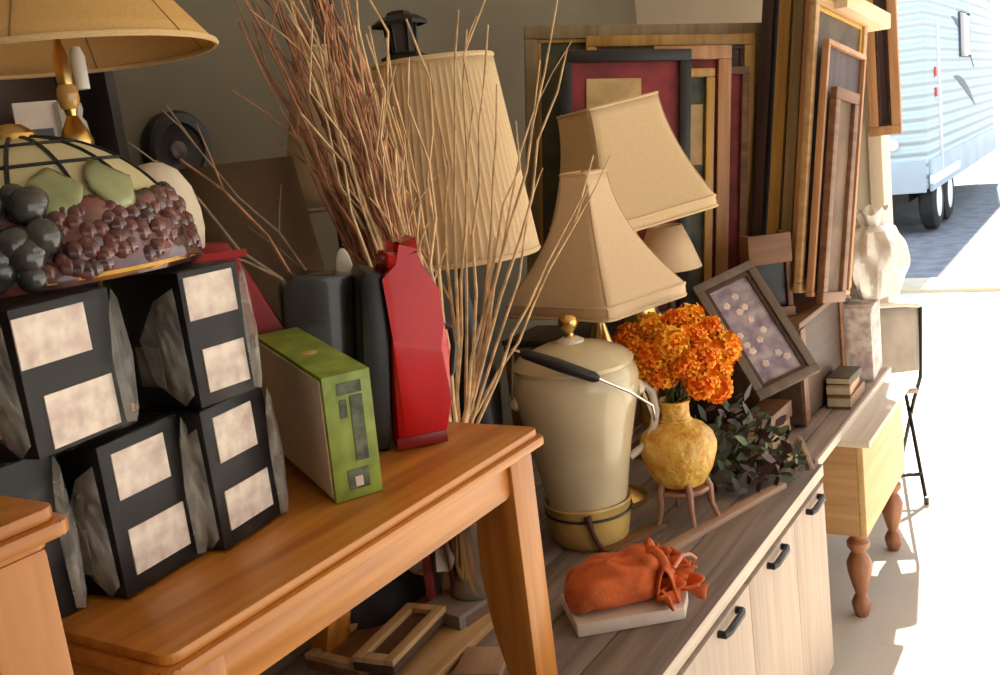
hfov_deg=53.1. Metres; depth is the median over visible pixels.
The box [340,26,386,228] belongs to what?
twig
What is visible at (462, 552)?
vase
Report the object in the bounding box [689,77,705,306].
picture
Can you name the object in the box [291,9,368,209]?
twig
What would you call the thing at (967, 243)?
street
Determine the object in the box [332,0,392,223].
twig
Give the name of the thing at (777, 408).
book
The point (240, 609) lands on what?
coffee table
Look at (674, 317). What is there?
marigold
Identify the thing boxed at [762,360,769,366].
flower
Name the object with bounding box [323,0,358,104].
twig
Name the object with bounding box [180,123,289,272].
twig
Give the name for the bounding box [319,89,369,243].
twig
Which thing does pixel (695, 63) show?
picture
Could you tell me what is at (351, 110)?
twig
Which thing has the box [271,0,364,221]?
twig
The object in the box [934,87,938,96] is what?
marker light
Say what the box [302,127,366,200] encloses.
twig
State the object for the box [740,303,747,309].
flower
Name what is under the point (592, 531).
ceramic dish
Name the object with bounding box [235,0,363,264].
twig
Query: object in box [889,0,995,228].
travel trailer
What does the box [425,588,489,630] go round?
carton
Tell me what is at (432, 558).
book
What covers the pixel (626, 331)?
marigold
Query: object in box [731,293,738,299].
flower
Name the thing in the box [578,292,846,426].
wooden box
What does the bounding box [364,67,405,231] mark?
twig
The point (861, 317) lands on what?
printed box
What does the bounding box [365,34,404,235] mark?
twig
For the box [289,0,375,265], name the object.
twig
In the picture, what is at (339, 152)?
twig
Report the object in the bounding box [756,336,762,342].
flower
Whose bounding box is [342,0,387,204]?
twig
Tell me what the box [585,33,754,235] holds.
picture frame
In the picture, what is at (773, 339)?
picture
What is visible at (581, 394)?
crock
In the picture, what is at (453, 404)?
twig
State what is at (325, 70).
twig
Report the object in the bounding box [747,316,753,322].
flower
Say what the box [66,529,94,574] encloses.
print
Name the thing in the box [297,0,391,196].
twig
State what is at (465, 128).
twig
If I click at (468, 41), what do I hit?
twig
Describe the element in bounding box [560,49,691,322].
picture frame
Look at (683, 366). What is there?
marigold
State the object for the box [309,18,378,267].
twig
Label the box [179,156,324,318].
table lamp
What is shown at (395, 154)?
twig
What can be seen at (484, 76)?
twig
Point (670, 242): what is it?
shade
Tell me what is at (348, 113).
twig
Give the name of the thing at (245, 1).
twig
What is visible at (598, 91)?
artwork
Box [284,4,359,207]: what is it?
twig
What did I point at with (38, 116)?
sign
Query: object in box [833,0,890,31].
flat box
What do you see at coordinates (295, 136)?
twig
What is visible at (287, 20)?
twig
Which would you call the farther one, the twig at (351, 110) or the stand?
the stand
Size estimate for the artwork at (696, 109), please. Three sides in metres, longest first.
0.185 x 0.066 x 0.004 m
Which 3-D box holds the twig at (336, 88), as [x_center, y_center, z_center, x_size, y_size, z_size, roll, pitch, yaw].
[-0.200,0.004,1.977,0.128,1.169,0.038,-17,15,-41]
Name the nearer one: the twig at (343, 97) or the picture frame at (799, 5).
the twig at (343, 97)
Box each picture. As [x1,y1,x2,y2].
[541,43,585,244]
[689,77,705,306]
[691,60,716,277]
[710,277,800,382]
[728,75,740,269]
[731,49,739,66]
[804,12,859,278]
[827,101,851,291]
[876,0,888,122]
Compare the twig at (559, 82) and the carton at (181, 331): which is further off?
the twig at (559, 82)
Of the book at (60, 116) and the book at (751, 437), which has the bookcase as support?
the book at (60, 116)
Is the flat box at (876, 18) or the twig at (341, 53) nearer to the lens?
the twig at (341, 53)
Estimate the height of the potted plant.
0.263 m
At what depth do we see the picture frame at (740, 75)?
3.22 m
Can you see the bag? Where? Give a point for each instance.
(637, 572)
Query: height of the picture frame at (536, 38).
0.982 m
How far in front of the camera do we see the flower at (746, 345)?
2.92 m
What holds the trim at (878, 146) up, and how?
attached to the wall at (647, 11)
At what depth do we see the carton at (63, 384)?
1.11 m
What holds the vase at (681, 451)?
on the stand
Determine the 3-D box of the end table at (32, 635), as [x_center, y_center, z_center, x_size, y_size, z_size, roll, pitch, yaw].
[-0.686,0.549,0.931,0.460,0.695,0.500,0,13,32]
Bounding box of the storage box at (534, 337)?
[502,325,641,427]
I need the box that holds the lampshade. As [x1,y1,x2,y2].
[0,124,203,297]
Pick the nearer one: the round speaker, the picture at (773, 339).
the round speaker
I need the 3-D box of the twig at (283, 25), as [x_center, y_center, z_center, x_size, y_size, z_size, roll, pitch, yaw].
[-0.256,-0.037,2.036,0.271,1.241,0.041,-5,12,13]
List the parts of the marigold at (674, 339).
stem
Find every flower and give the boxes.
[723,303,729,309]
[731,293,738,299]
[736,308,742,314]
[737,333,743,339]
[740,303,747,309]
[743,342,749,348]
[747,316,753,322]
[749,348,756,354]
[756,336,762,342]
[759,326,766,332]
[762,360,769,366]
[774,349,781,355]
[783,353,790,359]
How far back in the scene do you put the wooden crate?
3.05 m
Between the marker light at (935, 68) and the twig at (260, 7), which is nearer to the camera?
the twig at (260, 7)
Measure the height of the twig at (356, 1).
1.335 m
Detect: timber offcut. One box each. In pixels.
[600,521,666,552]
[661,482,786,554]
[767,448,801,476]
[797,436,814,469]
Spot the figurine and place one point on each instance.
(80, 108)
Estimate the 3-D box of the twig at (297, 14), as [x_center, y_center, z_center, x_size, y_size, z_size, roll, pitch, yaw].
[-0.259,-0.122,2.075,0.350,1.392,0.090,-4,12,18]
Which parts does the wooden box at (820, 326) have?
lid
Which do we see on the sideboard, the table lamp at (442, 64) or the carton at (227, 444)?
the table lamp at (442, 64)
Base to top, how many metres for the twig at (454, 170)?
1.216 m
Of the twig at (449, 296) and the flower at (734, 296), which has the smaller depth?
the twig at (449, 296)
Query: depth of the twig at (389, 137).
1.96 m
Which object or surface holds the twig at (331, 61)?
in the vase at (462, 552)
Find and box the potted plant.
[694,383,806,492]
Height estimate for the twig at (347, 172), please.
0.971 m
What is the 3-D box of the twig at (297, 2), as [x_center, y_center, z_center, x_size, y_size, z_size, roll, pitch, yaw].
[-0.246,-0.059,2.081,0.286,1.263,0.049,0,13,32]
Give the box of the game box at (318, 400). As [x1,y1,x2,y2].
[255,327,382,503]
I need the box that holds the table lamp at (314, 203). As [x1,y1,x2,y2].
[287,42,360,250]
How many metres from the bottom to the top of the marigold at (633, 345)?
0.279 m
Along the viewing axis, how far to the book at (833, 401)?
3.20 m
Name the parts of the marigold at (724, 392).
stem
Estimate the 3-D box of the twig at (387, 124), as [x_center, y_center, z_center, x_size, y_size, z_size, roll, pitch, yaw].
[-0.152,0.075,2.026,0.043,1.001,0.030,-10,12,-15]
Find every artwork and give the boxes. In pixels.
[586,78,640,108]
[690,104,702,164]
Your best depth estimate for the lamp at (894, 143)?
10.70 m
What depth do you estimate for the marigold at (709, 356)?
2.36 m
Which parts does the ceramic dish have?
cord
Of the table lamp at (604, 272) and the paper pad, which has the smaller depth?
the paper pad
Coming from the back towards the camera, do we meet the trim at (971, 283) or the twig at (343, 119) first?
the trim at (971, 283)
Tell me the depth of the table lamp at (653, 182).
2.73 m
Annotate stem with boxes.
[668,300,682,394]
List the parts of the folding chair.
rail, backrest, seat, leg, leg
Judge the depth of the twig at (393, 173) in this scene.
2.05 m
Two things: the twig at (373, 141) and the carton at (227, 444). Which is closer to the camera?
the carton at (227, 444)
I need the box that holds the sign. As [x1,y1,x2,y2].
[10,100,58,136]
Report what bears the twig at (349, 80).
in the vase at (462, 552)
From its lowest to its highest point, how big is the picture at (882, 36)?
0.736 m
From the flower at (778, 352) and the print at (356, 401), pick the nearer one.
the print at (356, 401)
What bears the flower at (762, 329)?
on the picture frame at (775, 358)
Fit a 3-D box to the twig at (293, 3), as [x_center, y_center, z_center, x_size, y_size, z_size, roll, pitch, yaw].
[-0.211,-0.024,1.962,0.200,1.234,0.023,-13,13,-28]
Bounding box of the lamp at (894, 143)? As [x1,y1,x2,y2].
[889,139,898,151]
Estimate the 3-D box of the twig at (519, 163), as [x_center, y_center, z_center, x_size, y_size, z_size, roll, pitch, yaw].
[-0.004,0.057,2.080,0.267,0.979,0.038,-15,14,-34]
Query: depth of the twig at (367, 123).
1.86 m
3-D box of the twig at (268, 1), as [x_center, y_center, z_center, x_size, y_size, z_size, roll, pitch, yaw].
[-0.255,-0.086,2.087,0.282,1.315,0.099,-3,12,18]
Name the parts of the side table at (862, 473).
leg, leg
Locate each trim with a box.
[865,74,896,302]
[900,276,999,292]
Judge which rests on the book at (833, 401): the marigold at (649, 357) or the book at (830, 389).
the book at (830, 389)
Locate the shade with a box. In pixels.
[643,223,701,272]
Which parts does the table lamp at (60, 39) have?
lamp shade, shade trim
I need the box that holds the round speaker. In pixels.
[141,110,212,170]
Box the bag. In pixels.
[564,537,709,614]
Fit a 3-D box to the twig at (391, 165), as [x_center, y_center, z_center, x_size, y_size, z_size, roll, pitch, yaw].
[-0.166,0.044,2.046,0.146,1.056,0.050,-4,12,13]
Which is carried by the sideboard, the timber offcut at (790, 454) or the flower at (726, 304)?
the timber offcut at (790, 454)
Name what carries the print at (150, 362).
attached to the carton at (181, 331)
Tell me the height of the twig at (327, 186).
1.092 m
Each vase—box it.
[445,522,485,601]
[640,396,716,490]
[850,204,909,300]
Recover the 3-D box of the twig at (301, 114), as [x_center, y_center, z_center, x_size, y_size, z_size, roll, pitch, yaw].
[-0.202,0.078,1.951,0.037,1.036,0.236,3,15,43]
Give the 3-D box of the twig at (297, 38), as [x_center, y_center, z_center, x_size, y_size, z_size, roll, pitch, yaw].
[-0.234,-0.071,2.033,0.227,1.302,0.028,-1,13,27]
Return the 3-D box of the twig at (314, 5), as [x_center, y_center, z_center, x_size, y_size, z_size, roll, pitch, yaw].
[-0.217,-0.102,2.053,0.226,1.352,0.047,0,13,32]
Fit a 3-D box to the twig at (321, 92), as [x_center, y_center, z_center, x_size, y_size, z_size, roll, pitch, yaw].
[-0.189,0.027,2.051,0.226,1.095,0.025,-1,13,27]
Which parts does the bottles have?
water tank, handle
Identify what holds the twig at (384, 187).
in the vase at (462, 552)
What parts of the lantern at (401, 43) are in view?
glass, plate, post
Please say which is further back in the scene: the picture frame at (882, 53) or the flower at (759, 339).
the picture frame at (882, 53)
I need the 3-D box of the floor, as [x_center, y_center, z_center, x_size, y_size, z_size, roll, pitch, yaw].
[2.320,0.894,2.551,8.000,0.100,10.400,0,13,32]
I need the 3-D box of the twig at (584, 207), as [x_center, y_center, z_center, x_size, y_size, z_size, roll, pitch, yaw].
[0.077,0.092,2.091,0.412,0.886,0.056,-10,12,-14]
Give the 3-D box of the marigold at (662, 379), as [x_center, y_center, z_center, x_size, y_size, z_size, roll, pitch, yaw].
[0.401,0.157,2.412,0.100,0.242,0.090,0,13,32]
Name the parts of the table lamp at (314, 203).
shade trim, shade trim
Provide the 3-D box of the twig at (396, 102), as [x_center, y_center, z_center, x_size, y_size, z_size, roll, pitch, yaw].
[-0.126,-0.008,2.015,0.044,1.160,0.035,0,13,32]
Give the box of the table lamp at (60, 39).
[0,0,218,411]
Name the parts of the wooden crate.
panel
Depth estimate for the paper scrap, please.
2.09 m
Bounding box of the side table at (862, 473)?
[819,383,909,617]
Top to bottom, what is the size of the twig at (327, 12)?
1.243 m
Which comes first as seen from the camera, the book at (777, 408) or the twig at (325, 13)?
the twig at (325, 13)
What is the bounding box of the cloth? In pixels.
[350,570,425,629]
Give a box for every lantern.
[191,242,283,455]
[372,10,452,420]
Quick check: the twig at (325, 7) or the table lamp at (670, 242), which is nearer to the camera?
the twig at (325, 7)
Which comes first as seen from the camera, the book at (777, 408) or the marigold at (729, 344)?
the marigold at (729, 344)
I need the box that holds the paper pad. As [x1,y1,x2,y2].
[561,589,688,636]
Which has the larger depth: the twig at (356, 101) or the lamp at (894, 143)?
the lamp at (894, 143)
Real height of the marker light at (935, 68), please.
0.100 m
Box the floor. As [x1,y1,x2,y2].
[826,291,999,674]
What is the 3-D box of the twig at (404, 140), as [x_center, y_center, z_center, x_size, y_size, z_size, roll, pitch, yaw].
[-0.132,0.026,2.022,0.020,1.093,0.078,-14,13,-32]
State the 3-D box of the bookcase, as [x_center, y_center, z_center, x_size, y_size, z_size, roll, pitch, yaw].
[-1.019,0.352,2.058,0.180,1.960,0.800,0,13,32]
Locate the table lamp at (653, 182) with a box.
[550,91,717,459]
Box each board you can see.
[396,612,493,674]
[453,647,505,674]
[631,367,890,463]
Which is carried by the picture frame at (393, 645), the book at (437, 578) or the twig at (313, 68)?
the book at (437, 578)
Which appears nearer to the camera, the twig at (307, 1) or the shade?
the twig at (307, 1)
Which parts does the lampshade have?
glass panel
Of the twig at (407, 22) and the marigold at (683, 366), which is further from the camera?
the marigold at (683, 366)
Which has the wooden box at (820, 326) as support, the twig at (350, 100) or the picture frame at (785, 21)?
the picture frame at (785, 21)
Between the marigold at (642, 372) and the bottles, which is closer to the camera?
the bottles
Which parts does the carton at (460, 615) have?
panel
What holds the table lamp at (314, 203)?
on the sideboard
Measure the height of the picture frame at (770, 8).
1.143 m
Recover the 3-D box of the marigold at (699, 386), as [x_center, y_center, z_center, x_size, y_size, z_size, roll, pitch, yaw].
[0.467,0.167,2.387,0.130,0.216,0.086,-5,11,9]
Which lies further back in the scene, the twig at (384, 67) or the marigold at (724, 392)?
the marigold at (724, 392)
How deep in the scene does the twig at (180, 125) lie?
1.91 m
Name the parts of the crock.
knob, knob plate, lid, handle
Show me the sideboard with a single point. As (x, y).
(766, 608)
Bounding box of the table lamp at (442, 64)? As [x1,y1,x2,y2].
[371,50,540,424]
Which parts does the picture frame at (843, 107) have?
picture frame, picture frame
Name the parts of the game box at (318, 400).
panel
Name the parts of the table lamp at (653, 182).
shade trim, shade trim, lamp shade, shade trim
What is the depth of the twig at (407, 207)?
2.01 m
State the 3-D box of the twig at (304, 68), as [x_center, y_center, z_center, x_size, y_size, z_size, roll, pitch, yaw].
[-0.199,0.031,1.970,0.210,1.120,0.030,-12,12,-24]
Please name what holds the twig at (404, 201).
in the vase at (462, 552)
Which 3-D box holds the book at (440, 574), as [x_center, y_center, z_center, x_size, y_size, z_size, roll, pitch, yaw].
[-0.148,0.475,2.234,0.019,0.201,0.122,-7,11,0]
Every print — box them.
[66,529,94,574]
[135,347,166,387]
[336,379,370,490]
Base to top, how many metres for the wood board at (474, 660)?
0.016 m
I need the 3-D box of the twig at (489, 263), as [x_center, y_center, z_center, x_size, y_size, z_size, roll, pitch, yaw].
[-0.017,0.019,2.074,0.052,1.059,0.277,4,16,43]
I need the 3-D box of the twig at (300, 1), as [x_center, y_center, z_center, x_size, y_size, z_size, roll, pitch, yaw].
[-0.214,-0.050,1.966,0.211,1.282,0.039,-11,12,-20]
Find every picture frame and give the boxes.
[304,571,450,674]
[524,22,760,273]
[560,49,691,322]
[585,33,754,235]
[653,45,731,277]
[689,68,714,315]
[692,260,820,400]
[728,66,749,269]
[750,0,779,236]
[767,0,793,233]
[781,0,805,246]
[791,0,809,290]
[793,0,867,302]
[866,0,902,136]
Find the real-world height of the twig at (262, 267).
1.022 m
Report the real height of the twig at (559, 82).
1.103 m
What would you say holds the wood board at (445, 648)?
on the sideboard
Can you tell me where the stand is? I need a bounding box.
[653,476,720,527]
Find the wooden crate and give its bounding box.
[739,230,795,315]
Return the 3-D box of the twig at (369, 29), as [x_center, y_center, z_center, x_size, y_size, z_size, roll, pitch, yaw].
[-0.171,-0.017,2.020,0.106,1.188,0.038,-8,11,-3]
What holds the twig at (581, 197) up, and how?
in the vase at (462, 552)
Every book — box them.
[52,101,65,136]
[422,553,436,600]
[431,552,438,595]
[433,551,440,593]
[438,572,442,592]
[744,418,790,448]
[745,399,791,431]
[826,366,861,384]
[826,377,859,395]
[827,380,864,408]
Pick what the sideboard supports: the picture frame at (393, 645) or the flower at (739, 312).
the picture frame at (393, 645)
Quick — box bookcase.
[0,71,150,408]
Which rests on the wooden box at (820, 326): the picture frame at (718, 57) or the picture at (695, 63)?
the picture frame at (718, 57)
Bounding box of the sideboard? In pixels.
[259,451,833,674]
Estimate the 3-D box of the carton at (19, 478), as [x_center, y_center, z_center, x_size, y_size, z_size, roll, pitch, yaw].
[-0.583,0.236,1.151,0.140,0.204,0.130,0,13,32]
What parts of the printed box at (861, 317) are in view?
lid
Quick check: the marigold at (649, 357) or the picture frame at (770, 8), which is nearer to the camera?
the marigold at (649, 357)
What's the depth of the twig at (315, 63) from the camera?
1.82 m
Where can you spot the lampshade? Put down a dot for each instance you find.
(74, 212)
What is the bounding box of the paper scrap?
[435,546,449,571]
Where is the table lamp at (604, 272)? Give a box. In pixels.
[505,168,686,508]
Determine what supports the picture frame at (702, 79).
on the wooden box at (820, 326)
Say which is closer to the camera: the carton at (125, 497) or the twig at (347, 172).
the carton at (125, 497)
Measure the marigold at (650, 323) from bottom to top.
0.329 m
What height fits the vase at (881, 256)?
0.312 m
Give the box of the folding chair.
[879,302,928,504]
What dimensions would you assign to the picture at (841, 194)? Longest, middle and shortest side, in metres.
0.591 x 0.136 x 0.004 m
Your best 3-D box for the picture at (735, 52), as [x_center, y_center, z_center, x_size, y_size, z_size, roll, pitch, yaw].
[0.555,-0.544,3.294,0.491,0.816,0.005,-1,9,-1]
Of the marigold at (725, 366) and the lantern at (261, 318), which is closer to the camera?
the lantern at (261, 318)
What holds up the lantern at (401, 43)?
on the sideboard
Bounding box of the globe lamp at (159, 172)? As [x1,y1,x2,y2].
[138,162,204,247]
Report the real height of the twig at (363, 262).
1.229 m
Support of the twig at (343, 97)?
in the vase at (462, 552)
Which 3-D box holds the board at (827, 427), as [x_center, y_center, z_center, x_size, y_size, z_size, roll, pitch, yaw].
[0.713,0.234,3.462,1.027,0.026,1.015,0,13,32]
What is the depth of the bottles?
1.64 m
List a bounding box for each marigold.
[613,322,681,401]
[622,338,677,402]
[634,353,677,399]
[635,311,667,402]
[639,339,681,400]
[644,359,679,398]
[654,324,690,402]
[662,308,690,402]
[665,315,724,401]
[667,350,700,402]
[674,337,721,401]
[674,368,720,400]
[674,374,733,403]
[678,302,705,322]
[678,321,708,396]
[678,329,742,401]
[682,354,733,401]
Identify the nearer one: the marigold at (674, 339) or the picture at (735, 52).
the marigold at (674, 339)
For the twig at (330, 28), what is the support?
in the carton at (460, 615)
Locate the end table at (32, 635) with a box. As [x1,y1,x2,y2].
[0,495,73,674]
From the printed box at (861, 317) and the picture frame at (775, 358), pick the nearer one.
the picture frame at (775, 358)
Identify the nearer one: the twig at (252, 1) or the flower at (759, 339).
the twig at (252, 1)
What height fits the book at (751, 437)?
0.050 m
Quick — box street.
[892,98,999,277]
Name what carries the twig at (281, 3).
in the carton at (460, 615)
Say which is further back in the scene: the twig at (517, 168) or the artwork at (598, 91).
the artwork at (598, 91)
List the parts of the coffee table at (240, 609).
leg, leg, leg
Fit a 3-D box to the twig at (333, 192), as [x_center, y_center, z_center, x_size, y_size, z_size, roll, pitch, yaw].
[-0.217,0.062,2.036,0.200,1.038,0.062,-11,12,-17]
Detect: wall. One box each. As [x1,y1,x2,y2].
[113,0,636,425]
[635,0,870,297]
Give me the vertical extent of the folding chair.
0.814 m
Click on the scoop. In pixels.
(343, 261)
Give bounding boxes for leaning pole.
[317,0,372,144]
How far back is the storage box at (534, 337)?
3.26 m
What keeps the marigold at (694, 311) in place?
in the vase at (681, 451)
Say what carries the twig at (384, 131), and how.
in the carton at (460, 615)
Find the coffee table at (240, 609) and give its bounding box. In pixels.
[61,422,557,674]
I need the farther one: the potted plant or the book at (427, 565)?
the potted plant
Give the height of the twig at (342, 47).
1.251 m
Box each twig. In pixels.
[128,142,282,281]
[162,105,306,269]
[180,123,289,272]
[233,22,359,264]
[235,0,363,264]
[243,0,373,267]
[246,0,357,243]
[249,0,381,249]
[252,1,364,241]
[252,21,357,263]
[256,0,365,265]
[263,0,368,240]
[267,0,366,225]
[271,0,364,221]
[274,10,372,257]
[276,2,365,223]
[280,0,355,187]
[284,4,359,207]
[286,85,382,265]
[287,0,362,183]
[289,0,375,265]
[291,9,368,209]
[292,0,344,137]
[292,2,376,253]
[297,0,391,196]
[297,34,373,247]
[299,0,362,213]
[300,112,372,266]
[302,66,377,263]
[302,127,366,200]
[306,0,363,188]
[307,113,364,260]
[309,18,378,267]
[312,0,352,128]
[312,0,385,249]
[315,70,342,127]
[316,4,366,161]
[318,0,386,245]
[318,85,368,229]
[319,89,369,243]
[321,0,354,134]
[321,12,375,157]
[322,7,377,212]
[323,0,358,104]
[324,25,386,211]
[325,0,395,246]
[330,44,388,209]
[331,4,383,231]
[331,34,386,239]
[331,61,353,145]
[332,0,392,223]
[333,81,365,264]
[335,65,388,239]
[335,142,376,258]
[337,36,395,240]
[339,146,382,244]
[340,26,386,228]
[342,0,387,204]
[343,119,350,172]
[343,191,383,249]
[344,11,365,143]
[345,0,409,224]
[348,96,391,239]
[348,149,375,212]
[354,25,387,200]
[355,0,401,217]
[355,99,398,239]
[358,59,424,268]
[358,72,396,223]
[361,52,396,222]
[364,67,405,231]
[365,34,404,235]
[368,26,410,234]
[369,0,451,416]
[369,82,440,225]
[369,148,451,421]
[370,125,410,210]
[375,93,406,217]
[375,98,402,236]
[382,156,415,241]
[385,124,399,238]
[386,38,420,259]
[389,160,448,421]
[390,76,423,266]
[391,107,452,421]
[392,125,446,279]
[398,152,433,273]
[405,19,451,413]
[406,57,458,422]
[421,63,460,418]
[452,10,460,422]
[453,0,485,421]
[461,41,571,422]
[462,29,469,407]
[463,84,497,422]
[467,121,520,422]
[468,50,567,422]
[469,0,557,422]
[470,25,488,422]
[470,168,542,422]
[475,156,610,416]
[476,155,593,423]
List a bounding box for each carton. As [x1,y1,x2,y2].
[0,287,132,459]
[0,456,86,617]
[49,414,201,597]
[102,261,261,407]
[132,385,282,550]
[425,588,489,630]
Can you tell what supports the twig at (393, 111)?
in the vase at (462, 552)
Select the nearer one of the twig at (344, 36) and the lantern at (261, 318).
the lantern at (261, 318)
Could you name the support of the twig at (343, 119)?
in the vase at (462, 552)
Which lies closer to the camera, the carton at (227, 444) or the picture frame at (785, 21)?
the carton at (227, 444)
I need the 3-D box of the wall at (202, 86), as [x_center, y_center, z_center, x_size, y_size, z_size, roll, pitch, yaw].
[-0.903,-0.139,2.538,0.120,2.900,6.500,0,13,32]
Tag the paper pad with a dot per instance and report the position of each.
(647, 612)
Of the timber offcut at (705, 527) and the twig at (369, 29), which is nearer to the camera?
the twig at (369, 29)
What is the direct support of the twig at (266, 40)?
in the vase at (462, 552)
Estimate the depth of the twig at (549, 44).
2.02 m
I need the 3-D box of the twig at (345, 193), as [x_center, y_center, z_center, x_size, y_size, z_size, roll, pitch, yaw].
[-0.159,0.138,2.006,0.196,0.888,0.035,-14,13,-30]
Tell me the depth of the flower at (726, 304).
2.97 m
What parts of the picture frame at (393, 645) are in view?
picture frame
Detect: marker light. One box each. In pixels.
[934,67,937,75]
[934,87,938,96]
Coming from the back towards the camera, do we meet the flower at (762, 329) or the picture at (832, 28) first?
the picture at (832, 28)
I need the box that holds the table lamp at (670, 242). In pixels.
[643,223,701,394]
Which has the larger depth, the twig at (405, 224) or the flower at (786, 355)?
the flower at (786, 355)
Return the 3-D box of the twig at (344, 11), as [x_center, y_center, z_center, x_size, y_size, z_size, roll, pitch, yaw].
[-0.184,-0.025,1.996,0.093,1.216,0.035,-5,12,12]
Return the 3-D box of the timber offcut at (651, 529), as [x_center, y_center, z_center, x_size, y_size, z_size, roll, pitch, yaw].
[0.322,0.480,2.391,0.201,0.014,0.035,-16,14,-38]
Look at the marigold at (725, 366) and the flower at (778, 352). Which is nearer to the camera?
the marigold at (725, 366)
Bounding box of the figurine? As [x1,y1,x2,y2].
[77,103,89,131]
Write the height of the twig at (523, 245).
0.878 m
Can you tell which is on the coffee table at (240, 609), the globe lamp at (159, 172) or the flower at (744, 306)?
the globe lamp at (159, 172)
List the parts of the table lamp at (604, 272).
shade trim, shade trim, lamp shade, shade trim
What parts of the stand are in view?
leg, leg, leg, leg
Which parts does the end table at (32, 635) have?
cove moulding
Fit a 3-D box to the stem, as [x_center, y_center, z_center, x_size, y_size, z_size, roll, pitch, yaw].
[0.540,0.030,3.072,0.120,0.571,0.120,0,13,32]
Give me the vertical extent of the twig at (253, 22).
1.227 m
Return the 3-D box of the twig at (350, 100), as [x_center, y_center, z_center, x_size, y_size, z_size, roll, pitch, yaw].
[-0.153,0.058,1.970,0.021,1.056,0.157,4,15,43]
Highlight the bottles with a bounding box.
[278,235,456,450]
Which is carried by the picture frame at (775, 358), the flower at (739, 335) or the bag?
the flower at (739, 335)
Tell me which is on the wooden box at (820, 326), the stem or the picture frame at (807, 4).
the picture frame at (807, 4)
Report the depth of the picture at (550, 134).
3.32 m
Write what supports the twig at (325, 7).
in the carton at (460, 615)
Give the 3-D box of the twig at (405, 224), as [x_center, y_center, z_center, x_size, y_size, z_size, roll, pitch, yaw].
[-0.136,0.032,2.022,0.125,1.081,0.040,-10,12,-12]
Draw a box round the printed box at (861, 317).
[843,298,881,380]
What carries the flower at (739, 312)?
on the picture frame at (775, 358)
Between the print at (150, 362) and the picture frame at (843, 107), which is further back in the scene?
the picture frame at (843, 107)
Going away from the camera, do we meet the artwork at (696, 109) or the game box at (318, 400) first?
the game box at (318, 400)
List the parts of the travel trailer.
corner trim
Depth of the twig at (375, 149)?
1.99 m
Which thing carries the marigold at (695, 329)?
in the vase at (681, 451)
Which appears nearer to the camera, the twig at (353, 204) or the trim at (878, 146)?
the twig at (353, 204)
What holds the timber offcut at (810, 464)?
on the board at (827, 427)
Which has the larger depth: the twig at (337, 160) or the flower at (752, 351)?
the flower at (752, 351)
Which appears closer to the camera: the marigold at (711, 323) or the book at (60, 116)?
the book at (60, 116)
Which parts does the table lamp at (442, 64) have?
shade trim, lamp shade, shade trim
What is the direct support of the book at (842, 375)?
on the book at (830, 389)
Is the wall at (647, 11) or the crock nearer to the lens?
the crock
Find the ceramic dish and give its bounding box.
[543,487,632,551]
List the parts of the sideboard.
door, handle, door, handle, door, handle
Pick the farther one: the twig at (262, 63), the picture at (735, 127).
the picture at (735, 127)
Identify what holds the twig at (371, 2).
in the carton at (460, 615)
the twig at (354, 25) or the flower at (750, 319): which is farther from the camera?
the flower at (750, 319)
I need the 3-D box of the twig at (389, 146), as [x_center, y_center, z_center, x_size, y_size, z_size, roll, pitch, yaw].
[-0.168,-0.007,2.062,0.086,1.151,0.171,-8,11,-6]
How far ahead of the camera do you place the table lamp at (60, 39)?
1.55 m
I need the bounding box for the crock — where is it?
[509,313,659,511]
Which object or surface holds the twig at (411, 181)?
in the vase at (462, 552)
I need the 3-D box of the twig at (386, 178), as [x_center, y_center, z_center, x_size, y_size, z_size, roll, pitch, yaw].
[-0.153,0.062,1.976,0.034,1.045,0.116,-4,12,13]
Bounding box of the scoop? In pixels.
[336,248,352,273]

